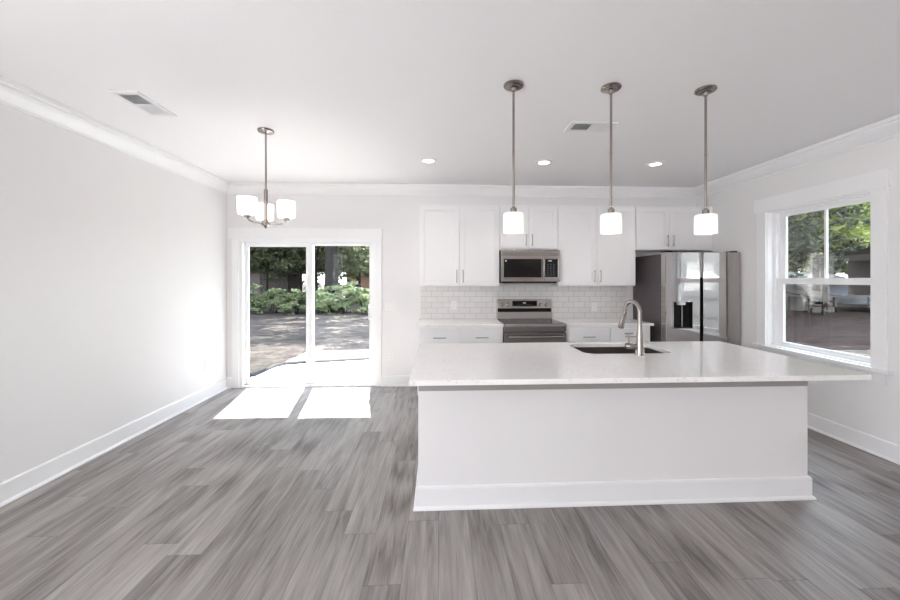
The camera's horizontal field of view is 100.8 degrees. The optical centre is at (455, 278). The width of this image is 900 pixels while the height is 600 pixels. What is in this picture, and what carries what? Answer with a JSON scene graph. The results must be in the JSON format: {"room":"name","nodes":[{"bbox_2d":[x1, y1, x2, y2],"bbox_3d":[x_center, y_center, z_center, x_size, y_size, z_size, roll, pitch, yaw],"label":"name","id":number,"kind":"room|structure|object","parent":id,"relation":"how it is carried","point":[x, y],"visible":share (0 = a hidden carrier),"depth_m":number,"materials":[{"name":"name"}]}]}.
{"room":"open-plan kitchen","nodes":[
{"label":"open-plan kitchen","id":0,"kind":"room"},
{"bbox_2d":[0,103,226,482],"bbox_3d":[-2.924,0.093,0.426,0.140,2.743,9.400,0,0,-3],"label":"wall","id":1,"kind":"structure","parent":0,"point":[113,262],"depth_m":3.05,"materials":[{"name":"white paint"}]},
{"bbox_2d":[0,378,227,507],"bbox_3d":[-2.838,1.393,0.430,0.031,0.143,9.120,0,0,-3],"label":"baseboard","id":2,"kind":"structure","parent":1,"relation":"attached to","point":[15,487],"depth_m":3.05,"materials":[{"name":"white paint"}]},
{"bbox_2d":[0,75,229,193],"bbox_3d":[-2.809,-1.207,0.431,0.090,0.139,9.120,0,0,-3],"label":"trim","id":3,"kind":"structure","parent":1,"relation":"attached to","point":[15,95],"depth_m":3.01,"materials":[{"name":"white paint"}]},
{"bbox_2d":[0,0,899,186],"bbox_3d":[0.386,-1.339,0.578,6.767,0.120,9.400,0,0,-3],"label":"ceiling","id":4,"kind":"structure","parent":0,"point":[348,91],"depth_m":2.38,"materials":[{"name":"white paint"}]},
{"bbox_2d":[109,90,176,116],"bbox_3d":[-2.262,-1.272,2.714,0.188,0.012,0.382,0,0,-3],"label":"ceiling vent","id":5,"kind":"object","parent":4,"relation":"in","point":[137,99],"visible":1,"depth_m":2.69,"materials":[{"name":"white metal"}]},
{"bbox_2d":[237,127,294,227],"bbox_3d":[-1.583,-0.855,3.200,0.397,0.845,0.449,0,0,-3],"label":"chandelier","id":6,"kind":"object","parent":4,"relation":"hanging from","point":[247,206],"visible":1,"depth_m":3.16,"materials":[{"name":"white glass"}]},
{"bbox_2d":[420,158,436,163],"bbox_3d":[-0.290,-1.273,4.022,0.184,0.010,0.184,0,0,-3],"label":"recessed light","id":7,"kind":"object","parent":4,"relation":"in","point":[424,160],"visible":1,"depth_m":4.02,"materials":[{"name":"white plastic"}]},
{"bbox_2d":[503,80,523,233],"bbox_3d":[0.383,-0.790,2.450,0.136,0.976,0.136,0,0,-3],"label":"pendant light","id":8,"kind":"object","parent":4,"relation":"hanging from","point":[513,221],"visible":1,"depth_m":2.43,"materials":[{"name":"white glass"}]},
{"bbox_2d":[535,160,551,165],"bbox_3d":[0.969,-1.273,4.080,0.184,0.010,0.184,0,0,-3],"label":"recessed light","id":9,"kind":"object","parent":4,"relation":"in","point":[540,162],"visible":1,"depth_m":4.08,"materials":[{"name":"white"}]},
{"bbox_2d":[564,121,618,131],"bbox_3d":[1.133,-1.272,3.117,0.385,0.012,0.188,0,0,-3],"label":"ceiling vent","id":10,"kind":"object","parent":4,"relation":"in","point":[574,126],"visible":0.98,"depth_m":3.11,"materials":[{"name":"white metal"}]},
{"bbox_2d":[600,82,621,234],"bbox_3d":[1.037,-0.790,2.480,0.136,0.976,0.136,0,0,-3],"label":"pendant light","id":11,"kind":"object","parent":4,"relation":"hanging from","point":[610,222],"visible":1,"depth_m":2.45,"materials":[{"name":"white glass"}]},
{"bbox_2d":[646,161,664,166],"bbox_3d":[2.223,-1.273,4.138,0.184,0.010,0.184,0,0,-3],"label":"recessed light","id":12,"kind":"object","parent":4,"relation":"in","point":[657,163],"visible":1,"depth_m":4.13,"materials":[{"name":"white"}]},
{"bbox_2d":[694,84,717,234],"bbox_3d":[1.688,-0.790,2.510,0.136,0.976,0.136,0,0,-3],"label":"pendant light","id":13,"kind":"object","parent":4,"relation":"hanging from","point":[706,223],"visible":1,"depth_m":2.49,"materials":[{"name":"white glass"}]},
{"bbox_2d":[0,386,899,599],"bbox_3d":[0.386,1.514,0.578,6.767,0.100,9.400,0,0,-3],"label":"floor","id":14,"kind":"structure","parent":0,"point":[283,493],"depth_m":2.17,"materials":[{"name":"grey wood"}]},
{"bbox_2d":[418,327,502,346],"bbox_3d":[0.055,1.023,4.795,1.036,0.883,0.641,0,0,-3],"label":"base cabinet","id":15,"kind":"object","parent":14,"relation":"on","point":[425,334],"visible":0.22,"depth_m":4.52,"materials":[{"name":"white paint"}]},
{"bbox_2d":[416,319,503,326],"bbox_3d":[0.043,0.565,4.804,1.063,0.030,0.644,0,0,-3],"label":"countertop","id":16,"kind":"structure","parent":15,"relation":"on","point":[421,322],"depth_m":4.58,"materials":[{"name":"white stone"}]},
{"bbox_2d":[496,299,566,342],"bbox_3d":[0.958,0.873,4.801,0.758,1.183,0.709,0,0,-3],"label":"range","id":17,"kind":"object","parent":14,"relation":"on","point":[524,320],"visible":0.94,"depth_m":4.65,"materials":[{"name":"silver metal"}]},
{"bbox_2d":[497,319,565,323],"bbox_3d":[0.958,0.558,4.800,0.758,0.025,0.568,0,0,-3],"label":"cooktop","id":18,"kind":"object","parent":17,"relation":"in","point":[505,321],"depth_m":4.76,"materials":[{"name":"black glass"}]},
{"bbox_2d":[565,326,649,341],"bbox_3d":[1.884,1.023,4.879,1.068,0.883,0.641,0,0,-3],"label":"base cabinet","id":19,"kind":"object","parent":14,"relation":"on","point":[573,333],"visible":0.16,"depth_m":4.60,"materials":[{"name":"white paint"}]},
{"bbox_2d":[552,318,653,325],"bbox_3d":[1.889,0.565,4.889,1.100,0.030,0.644,0,0,-3],"label":"countertop","id":20,"kind":"structure","parent":19,"relation":"on","point":[569,321],"depth_m":4.69,"materials":[{"name":"white stone"}]},
{"bbox_2d":[413,381,816,510],"bbox_3d":[1.045,1.023,2.801,2.662,0.884,0.796,0,0,-3],"label":"kitchen island","id":21,"kind":"object","parent":14,"relation":"on","point":[480,447],"visible":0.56,"depth_m":2.43,"materials":[{"name":"white paint"}]},
{"bbox_2d":[409,341,870,385],"bbox_3d":[1.038,0.565,2.649,2.639,0.030,1.159,0,0,-3],"label":"island countertop","id":22,"kind":"structure","parent":21,"relation":"on","point":[435,364],"depth_m":2.36,"materials":[{"name":"white stone"}]},
{"bbox_2d":[574,347,661,353],"bbox_3d":[1.288,0.689,2.952,0.713,0.216,0.458,0,0,-3],"label":"sink","id":23,"kind":"object","parent":22,"relation":"in","point":[592,350],"visible":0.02,"depth_m":3.17,"materials":[{"name":"metal"}]},
{"bbox_2d":[618,299,644,355],"bbox_3d":[1.293,0.352,2.762,0.132,0.397,0.221,0,0,-3],"label":"faucet","id":24,"kind":"object","parent":22,"relation":"on","point":[639,346],"visible":1,"depth_m":2.68,"materials":[{"name":"silver metal"}]},
{"bbox_2d":[633,251,739,345],"bbox_3d":[2.955,0.564,4.842,0.926,1.800,0.768,0,0,-3],"label":"refrigerator","id":25,"kind":"object","parent":14,"relation":"on","point":[687,296],"visible":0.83,"depth_m":4.47,"materials":[{"name":"metal"}]},
{"bbox_2d":[227,194,695,376],"bbox_3d":[0.173,0.093,5.204,6.487,2.743,0.140,0,0,-3],"label":"wall","id":26,"kind":"structure","parent":0,"point":[398,216],"depth_m":5.09,"materials":[{"name":"white paint"}]},
{"bbox_2d":[227,377,231,388],"bbox_3d":[-3.023,1.393,4.971,0.079,0.143,0.031,0,0,-3],"label":"baseboard","id":27,"kind":"structure","parent":26,"relation":"attached to","point":[229,379],"depth_m":4.97,"materials":[{"name":"white paint"}]},
{"bbox_2d":[228,228,382,387],"bbox_3d":[-2.015,0.391,5.067,2.040,2.146,0.161,0,0,-3],"label":"door","id":28,"kind":"structure","parent":26,"relation":"in","point":[243,239],"depth_m":5.05,"materials":[{"name":"white paint"}]},
{"bbox_2d":[381,375,409,386],"bbox_3d":[-0.755,1.393,5.075,0.502,0.143,0.031,0,0,-3],"label":"baseboard","id":29,"kind":"structure","parent":26,"relation":"attached to","point":[396,380],"depth_m":5.07,"materials":[{"name":"white paint"}]},
{"bbox_2d":[419,204,498,285],"bbox_3d":[0.048,-0.432,4.940,1.036,1.056,0.372,0,0,-3],"label":"upper cabinet","id":30,"kind":"object","parent":26,"relation":"attached to","point":[459,244],"visible":1,"depth_m":4.80,"materials":[{"name":"white paint"}]},
{"bbox_2d":[227,182,695,198],"bbox_3d":[0.179,-1.207,5.089,6.487,0.139,0.090,0,0,-3],"label":"trim","id":31,"kind":"structure","parent":26,"relation":"attached to","point":[234,187],"depth_m":5.07,"materials":[{"name":"white paint"}]},
{"bbox_2d":[421,286,626,318],"bbox_3d":[0.967,0.323,5.165,2.886,0.454,0.010,0,0,-3],"label":"tile backsplash","id":32,"kind":"structure","parent":26,"relation":"attached to","point":[473,302],"depth_m":5.15,"materials":[{"name":"white tile"}]},
{"bbox_2d":[451,301,456,309],"bbox_3d":[-0.020,0.364,5.110,0.072,0.116,0.008,0,0,-3],"label":"wall outlet","id":33,"kind":"object","parent":32,"relation":"attached to","point":[453,303],"visible":1,"depth_m":5.11,"materials":[{"name":"white plastic"}]},
{"bbox_2d":[591,303,596,310],"bbox_3d":[1.938,0.394,5.200,0.072,0.116,0.008,0,0,-3],"label":"wall outlet","id":34,"kind":"object","parent":32,"relation":"attached to","point":[593,305],"visible":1,"depth_m":5.20,"materials":[{"name":"white plastic"}]},
{"bbox_2d":[499,205,556,250],"bbox_3d":[0.947,-0.669,4.982,0.761,0.583,0.372,0,0,-3],"label":"upper cabinet","id":35,"kind":"object","parent":26,"relation":"attached to","point":[540,221],"visible":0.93,"depth_m":4.84,"materials":[{"name":"white paint"}]},
{"bbox_2d":[499,250,559,282],"bbox_3d":[0.950,-0.154,4.916,0.756,0.420,0.481,0,0,-3],"label":"microwave","id":36,"kind":"object","parent":35,"relation":"attached to","point":[515,266],"visible":0.98,"depth_m":4.73,"materials":[{"name":"silver metal"}]},
{"bbox_2d":[550,206,634,285],"bbox_3d":[1.849,-0.432,5.023,1.043,1.056,0.372,0,0,-3],"label":"upper cabinet","id":37,"kind":"object","parent":26,"relation":"attached to","point":[588,257],"visible":0.97,"depth_m":4.88,"materials":[{"name":"white paint"}]},
{"bbox_2d":[635,206,711,251],"bbox_3d":[2.898,-0.669,5.072,1.054,0.583,0.372,0,0,-3],"label":"upper cabinet","id":38,"kind":"object","parent":26,"relation":"attached to","point":[657,228],"depth_m":4.93,"materials":[{"name":"white paint"}]},
{"bbox_2d":[696,135,899,444],"bbox_3d":[3.696,0.093,0.731,0.140,2.743,9.400,0,0,-3],"label":"wall","id":39,"kind":"structure","parent":0,"point":[871,408],"depth_m":3.42,"materials":[{"name":"white paint"}]},
{"bbox_2d":[694,114,899,198],"bbox_3d":[3.581,-1.207,0.726,0.090,0.139,9.120,0,0,-3],"label":"trim","id":40,"kind":"structure","parent":39,"relation":"attached to","point":[888,128],"depth_m":3.58,"materials":[{"name":"white paint"}]},
{"bbox_2d":[752,168,892,384],"bbox_3d":[3.535,-0.013,3.643,0.185,1.759,1.297,0,0,-3],"label":"window","id":41,"kind":"structure","parent":39,"relation":"in","point":[773,212],"depth_m":3.57,"materials":[{"name":"white paint"}]},
{"bbox_2d":[807,412,899,464],"bbox_3d":[3.611,1.393,0.727,0.031,0.143,9.120,0,0,-3],"label":"baseboard","id":42,"kind":"structure","parent":39,"relation":"attached to","point":[887,450],"depth_m":3.24,"materials":[{"name":"white paint"}]},
{"label":"outside","id":43,"kind":"structure","parent":0,"visible":0},
{"bbox_2d":[250,284,869,373],"bbox_3d":[18.829,1.724,25.893,180.000,0.200,170.000,0,0,-3],"label":"ground","id":44,"kind":"structure","parent":43,"point":[278,337],"depth_m":10.85,"materials":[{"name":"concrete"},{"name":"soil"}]},
{"bbox_2d":[250,291,272,311],"bbox_3d":[-9.836,1.022,17.210,2.742,1.423,1.568,0,0,-3],"label":"shrub","id":45,"kind":"object","parent":44,"relation":"on","point":[258,307],"visible":0.42,"depth_m":17.15,"materials":[{"name":"green plant"}]},
{"bbox_2d":[250,270,299,295],"bbox_3d":[-12.179,0.274,24.716,3.340,2.700,2.700,0,0,-3],"label":"garden shed","id":46,"kind":"object","parent":44,"relation":"on","point":[293,280],"visible":0.18,"depth_m":23.50,"materials":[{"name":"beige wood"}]},
{"bbox_2d":[250,247,302,307],"bbox_3d":[-11.120,-1.329,21.132,4.687,6.008,3.300,0,0,-3],"label":"tree","id":47,"kind":"object","parent":44,"relation":"on","point":[257,266],"visible":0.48,"depth_m":20.87,"materials":[{"name":"green plant"}]},
{"bbox_2d":[250,283,302,313],"bbox_3d":[-8.715,0.962,17.566,3.016,1.565,1.724,0,0,-3],"label":"shrub","id":48,"kind":"object","parent":44,"relation":"on","point":[276,293],"visible":0.45,"depth_m":17.28,"materials":[{"name":"green plant"}]},
{"bbox_2d":[262,288,305,314],"bbox_3d":[-7.467,1.052,17.063,1.489,1.352,2.605,0,0,13],"label":"shrub","id":49,"kind":"object","parent":44,"relation":"on","point":[289,296],"visible":0.78,"depth_m":16.81,"materials":[{"name":"green plant"}]},
{"bbox_2d":[264,246,324,292],"bbox_3d":[-9.285,-1.329,22.152,3.729,6.009,3.363,0,0,-39],"label":"tree","id":50,"kind":"object","parent":44,"relation":"on","point":[302,271],"visible":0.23,"depth_m":22.00,"materials":[{"name":"green plant"}]},
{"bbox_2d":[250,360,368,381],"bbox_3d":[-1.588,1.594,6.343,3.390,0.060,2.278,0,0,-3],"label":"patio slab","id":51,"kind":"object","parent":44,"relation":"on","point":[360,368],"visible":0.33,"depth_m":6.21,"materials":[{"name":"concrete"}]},
{"bbox_2d":[250,357,368,376],"bbox_3d":[-1.775,1.577,7.077,3.759,0.115,0.777,0,0,-26],"label":"expansion joint","id":52,"kind":"object","parent":44,"relation":"on","point":[357,358],"visible":0.39,"depth_m":6.88,"materials":[{"name":"concrete"}]},
{"bbox_2d":[250,246,368,296],"bbox_3d":[-7.654,-2.827,21.064,9.716,9.005,5.463,0,0,-3],"label":"tree","id":53,"kind":"object","parent":44,"relation":"on","point":[360,259],"visible":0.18,"depth_m":21.29,"materials":[{"name":"green plant"}]},
{"bbox_2d":[295,285,343,313],"bbox_3d":[-6.201,0.992,17.221,2.879,1.494,1.646,0,0,28],"label":"shrub","id":54,"kind":"object","parent":44,"relation":"on","point":[318,300],"visible":0.5,"depth_m":16.91,"materials":[{"name":"green plant"}]},
{"bbox_2d":[289,249,361,289],"bbox_3d":[-9.291,-3.333,25.380,9.180,10.018,6.572,0,0,16],"label":"tree","id":55,"kind":"object","parent":44,"relation":"on","point":[346,271],"visible":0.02,"depth_m":25.12,"materials":[{"name":"green plant"}]},
{"bbox_2d":[286,350,368,361],"bbox_3d":[-1.676,1.602,7.794,3.550,0.045,1.218,0,0,-14],"label":"walkway slab","id":56,"kind":"object","parent":44,"relation":"on","point":[353,353],"visible":0.12,"depth_m":7.66,"materials":[{"name":"concrete"}]},
{"bbox_2d":[318,267,344,287],"bbox_3d":[-12.644,-3.332,31.306,10.404,10.016,7.118,0,0,-3],"label":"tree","id":57,"kind":"object","parent":44,"relation":"on","point":[341,278],"visible":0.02,"depth_m":31.39,"materials":[{"name":"green plant"}]},
{"bbox_2d":[324,246,340,312],"bbox_3d":[-5.291,-5.021,19.342,9.983,13.395,8.248,0,0,-30],"label":"tree","id":58,"kind":"object","parent":44,"relation":"on","point":[331,252],"visible":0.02,"depth_m":18.07,"materials":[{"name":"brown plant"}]},
{"bbox_2d":[304,246,368,298],"bbox_3d":[-8.726,-3.334,30.714,9.289,10.017,5.796,0,0,-3],"label":"tree","id":59,"kind":"object","parent":44,"relation":"on","point":[340,275],"visible":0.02,"depth_m":30.48,"materials":[{"name":"green plant"}]},
{"bbox_2d":[317,280,366,312],"bbox_3d":[-5.068,0.902,17.758,1.881,1.708,3.290,0,0,44],"label":"shrub","id":60,"kind":"object","parent":44,"relation":"on","point":[346,291],"visible":0.68,"depth_m":17.23,"materials":[{"name":"green plant"}]},
{"bbox_2d":[317,246,368,291],"bbox_3d":[-6.248,-2.833,25.374,8.753,9.016,5.132,0,0,12],"label":"tree","id":61,"kind":"object","parent":44,"relation":"on","point":[358,278],"visible":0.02,"depth_m":25.11,"materials":[{"name":"green plant"}]},
{"bbox_2d":[338,248,368,281],"bbox_3d":[-4.760,-3.333,29.868,8.805,10.018,5.997,0,0,-38],"label":"tree","id":62,"kind":"object","parent":44,"relation":"on","point":[365,274],"visible":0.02,"depth_m":30.30,"materials":[{"name":"green plant"}]},
{"bbox_2d":[345,282,368,313],"bbox_3d":[-4.241,0.932,17.584,1.803,1.637,3.153,0,0,-31],"label":"shrub","id":63,"kind":"object","parent":44,"relation":"on","point":[364,295],"visible":0.48,"depth_m":16.92,"materials":[{"name":"green plant"}]},
{"bbox_2d":[350,248,368,293],"bbox_3d":[-6.642,-2.456,37.734,7.800,8.160,7.000,0,0,-3],"label":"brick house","id":64,"kind":"structure","parent":44,"relation":"on","point":[364,282],"depth_m":34.64,"materials":[{"name":"red brick"}]},
{"bbox_2d":[788,220,819,271],"bbox_3d":[32.973,-3.834,35.598,13.643,11.021,8.498,0,0,-23],"label":"tree","id":65,"kind":"object","parent":44,"relation":"on","point":[790,266],"visible":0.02,"depth_m":34.17,"materials":[{"name":"green plant"}]},
{"bbox_2d":[812,232,820,303],"bbox_3d":[22.543,-4.844,23.986,14.642,13.038,12.487,0,0,19],"label":"tree","id":66,"kind":"object","parent":44,"relation":"on","point":[815,287],"visible":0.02,"depth_m":23.55,"materials":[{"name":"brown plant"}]},
{"bbox_2d":[785,272,847,300],"bbox_3d":[25.877,0.544,29.371,7.600,2.160,5.700,0,0,-3],"label":"garage","id":67,"kind":"structure","parent":44,"relation":"on","point":[832,289],"depth_m":27.21,"materials":[{"name":"white"}]},
{"bbox_2d":[788,213,865,276],"bbox_3d":[30.471,-3.333,29.673,9.345,10.016,6.407,0,0,-3],"label":"tree","id":68,"kind":"object","parent":44,"relation":"on","point":[844,267],"visible":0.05,"depth_m":29.91,"materials":[{"name":"green plant"}]},
{"bbox_2d":[785,301,869,349],"bbox_3d":[19.762,1.617,21.932,26.500,0.015,26.000,0,0,-3],"label":"mulch bed","id":69,"kind":"object","parent":44,"relation":"on","point":[848,328],"visible":0.21,"depth_m":12.05,"materials":[{"name":"brown soil"}]},
{"bbox_2d":[785,290,843,312],"bbox_3d":[17.549,1.109,18.376,1.750,1.030,1.500,0,0,-3],"label":"playhouse","id":70,"kind":"object","parent":69,"relation":"on","point":[806,302],"visible":0.92,"depth_m":18.67,"materials":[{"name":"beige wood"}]},
{"bbox_2d":[837,295,869,306],"bbox_3d":[20.782,1.214,18.255,2.800,0.800,1.480,0,0,-3],"label":"trailer","id":71,"kind":"object","parent":69,"relation":"on","point":[847,300],"visible":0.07,"depth_m":18.91,"materials":[{"name":"paint"}]},
{"bbox_2d":[788,202,869,277],"bbox_3d":[12.588,-2.975,15.292,10.328,9.300,5.628,0,0,-21],"label":"tree","id":72,"kind":"object","parent":44,"relation":"on","point":[798,241],"visible":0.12,"depth_m":14.84,"materials":[{"name":"green plant"}]},
{"bbox_2d":[792,202,869,314],"bbox_3d":[16.419,-2.331,16.247,5.620,8.012,6.127,0,0,25],"label":"tree","id":73,"kind":"object","parent":44,"relation":"on","point":[862,231],"visible":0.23,"depth_m":16.20,"materials":[{"name":"green plant"}]},
{"bbox_2d":[819,242,869,303],"bbox_3d":[27.868,-0.756,20.904,9.200,4.760,6.000,0,0,-3],"label":"house","id":74,"kind":"structure","parent":44,"relation":"on","point":[859,263],"depth_m":22.18,"materials":[{"name":"grey"}]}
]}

